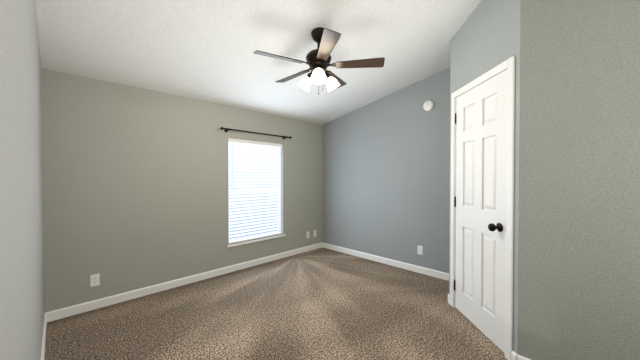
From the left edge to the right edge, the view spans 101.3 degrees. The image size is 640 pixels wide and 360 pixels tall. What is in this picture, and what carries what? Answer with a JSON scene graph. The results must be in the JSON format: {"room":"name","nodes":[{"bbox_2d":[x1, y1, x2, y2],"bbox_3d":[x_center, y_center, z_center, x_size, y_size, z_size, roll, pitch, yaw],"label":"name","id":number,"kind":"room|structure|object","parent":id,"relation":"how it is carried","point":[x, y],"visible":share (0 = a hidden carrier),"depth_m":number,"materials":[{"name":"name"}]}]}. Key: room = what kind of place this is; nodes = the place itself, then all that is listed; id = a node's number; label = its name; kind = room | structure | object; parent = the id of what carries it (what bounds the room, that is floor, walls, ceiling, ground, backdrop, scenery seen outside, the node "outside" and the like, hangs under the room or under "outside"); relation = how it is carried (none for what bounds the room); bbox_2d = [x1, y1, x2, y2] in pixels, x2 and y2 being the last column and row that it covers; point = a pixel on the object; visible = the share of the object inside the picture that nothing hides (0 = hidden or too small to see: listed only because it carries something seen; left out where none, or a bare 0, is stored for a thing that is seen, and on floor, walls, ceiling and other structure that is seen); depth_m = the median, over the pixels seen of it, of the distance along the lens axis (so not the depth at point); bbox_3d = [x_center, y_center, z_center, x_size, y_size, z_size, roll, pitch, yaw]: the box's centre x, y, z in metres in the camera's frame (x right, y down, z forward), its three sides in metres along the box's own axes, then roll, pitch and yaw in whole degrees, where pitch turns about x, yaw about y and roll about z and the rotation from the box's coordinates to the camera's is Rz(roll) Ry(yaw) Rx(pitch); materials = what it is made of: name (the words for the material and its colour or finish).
{"room":"empty bedroom","nodes":[
{"label":"empty bedroom","id":0,"kind":"room"},
{"bbox_2d":[0,0,44,359],"bbox_3d":[-0.918,-0.313,0.708,4.545,3.150,0.120,1,1,45],"label":"wall","id":1,"kind":"structure","parent":0,"point":[22,310],"depth_m":0.87,"materials":[{"name":"paint"}]},
{"bbox_2d":[40,312,47,359],"bbox_3d":[-0.871,1.219,0.774,4.305,0.085,0.013,1,1,45],"label":"baseboard","id":2,"kind":"structure","parent":1,"relation":"attached to","point":[45,314],"depth_m":1.98,"materials":[{"name":"white wood"}]},
{"bbox_2d":[41,68,321,312],"bbox_3d":[-1.221,-0.348,3.539,0.120,3.150,3.707,1,1,45],"label":"wall","id":3,"kind":"structure","parent":0,"point":[135,189],"depth_m":2.81,"materials":[{"name":"paint"}]},
{"bbox_2d":[90,273,99,286],"bbox_3d":[-2.162,0.965,2.520,0.007,0.114,0.070,1,1,45],"label":"electrical outlet","id":4,"kind":"object","parent":3,"relation":"attached to","point":[94,279],"visible":1,"depth_m":2.52,"materials":[{"name":"white plastic"}]},
{"bbox_2d":[48,243,321,321],"bbox_3d":[-1.164,1.185,3.522,0.013,0.085,3.437,1,1,45],"label":"baseboard","id":5,"kind":"structure","parent":3,"relation":"attached to","point":[87,306],"depth_m":2.92,"materials":[{"name":"white wood"}]},
{"bbox_2d":[220,127,291,139],"bbox_3d":[-0.872,-0.653,3.740,0.088,0.052,1.148,1,1,45],"label":"curtain rod","id":6,"kind":"object","parent":3,"relation":"attached to","point":[228,129],"visible":1,"depth_m":3.64,"materials":[{"name":"black metal"}]},
{"bbox_2d":[227,138,285,247],"bbox_3d":[-0.926,0.161,3.819,0.143,1.444,0.955,1,1,45],"label":"window","id":7,"kind":"structure","parent":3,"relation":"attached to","point":[254,181],"depth_m":3.78,"materials":[{"name":"white plastic"}]},
{"bbox_2d":[35,0,481,124],"bbox_3d":[0.347,-1.412,1.965,4.545,0.947,3.707,1,1,45],"label":"ceiling","id":8,"kind":"structure","parent":0,"point":[203,50],"depth_m":2.30,"materials":[{"name":"paint"}]},
{"bbox_2d":[253,27,384,94],"bbox_3d":[-0.039,-1.007,2.290,1.037,0.560,1.081,1,1,45],"label":"ceiling fan","id":9,"kind":"object","parent":8,"relation":"hanging from","point":[318,59],"visible":0.98,"depth_m":2.20,"materials":[{"name":"brown wood"}]},
{"bbox_2d":[44,247,506,359],"bbox_3d":[0.347,1.276,1.999,4.545,0.060,3.707,1,1,45],"label":"floor","id":10,"kind":"structure","parent":0,"point":[322,303],"depth_m":2.32,"materials":[{"name":"brown carpet"}]},
{"bbox_2d":[322,67,449,272],"bbox_3d":[1.612,-0.344,3.250,4.545,3.150,0.120,1,1,45],"label":"wall","id":11,"kind":"structure","parent":0,"point":[385,176],"depth_m":3.73,"materials":[{"name":"paint"}]},
{"bbox_2d":[322,242,448,280],"bbox_3d":[0.885,1.180,3.899,2.355,0.085,0.013,1,1,45],"label":"baseboard","id":12,"kind":"structure","parent":11,"relation":"attached to","point":[438,274],"depth_m":3.75,"materials":[{"name":"white wood"}]},
{"bbox_2d":[417,246,422,254],"bbox_3d":[1.321,0.928,3.466,0.070,0.114,0.007,1,1,45],"label":"electrical outlet","id":13,"kind":"object","parent":11,"relation":"attached to","point":[420,250],"visible":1,"depth_m":3.46,"materials":[{"name":"white plastic"}]},
{"bbox_2d":[423,100,433,110],"bbox_3d":[1.385,-0.951,3.354,0.136,0.136,0.042,1,1,45],"label":"smoke detector","id":14,"kind":"object","parent":11,"relation":"attached to","point":[428,105],"visible":1,"depth_m":3.34,"materials":[{"name":"white plastic"}]},
{"bbox_2d":[449,0,520,353],"bbox_3d":[1.371,-0.331,2.184,0.120,3.150,0.900,0,1,-1],"label":"wall","id":15,"kind":"structure","parent":0,"point":[485,38],"depth_m":1.99,"materials":[{"name":"paint"}]},
{"bbox_2d":[454,69,506,352],"bbox_3d":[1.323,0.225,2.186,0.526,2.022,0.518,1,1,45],"label":"closet door","id":16,"kind":"structure","parent":15,"relation":"in","point":[480,196],"depth_m":2.13,"materials":[{"name":"white wood"}]},
{"bbox_2d":[450,56,514,359],"bbox_3d":[1.362,0.200,2.187,0.134,2.087,0.813,0,1,-1],"label":"door frame","id":17,"kind":"structure","parent":15,"relation":"attached to","point":[508,64],"depth_m":1.82,"materials":[{"name":"white wood"}]},
{"bbox_2d":[517,0,639,359],"bbox_3d":[1.818,-0.320,1.321,1.291,3.150,0.120,1,1,45],"label":"wall","id":18,"kind":"structure","parent":0,"point":[579,223],"depth_m":1.54,"materials":[{"name":"paint"}]},
{"bbox_2d":[511,351,530,359],"bbox_3d":[1.760,1.212,1.307,1.328,0.085,0.019,1,1,45],"label":"baseboard","id":19,"kind":"structure","parent":18,"relation":"attached to","point":[514,356],"depth_m":1.75,"materials":[{"name":"white wood"}]}
]}

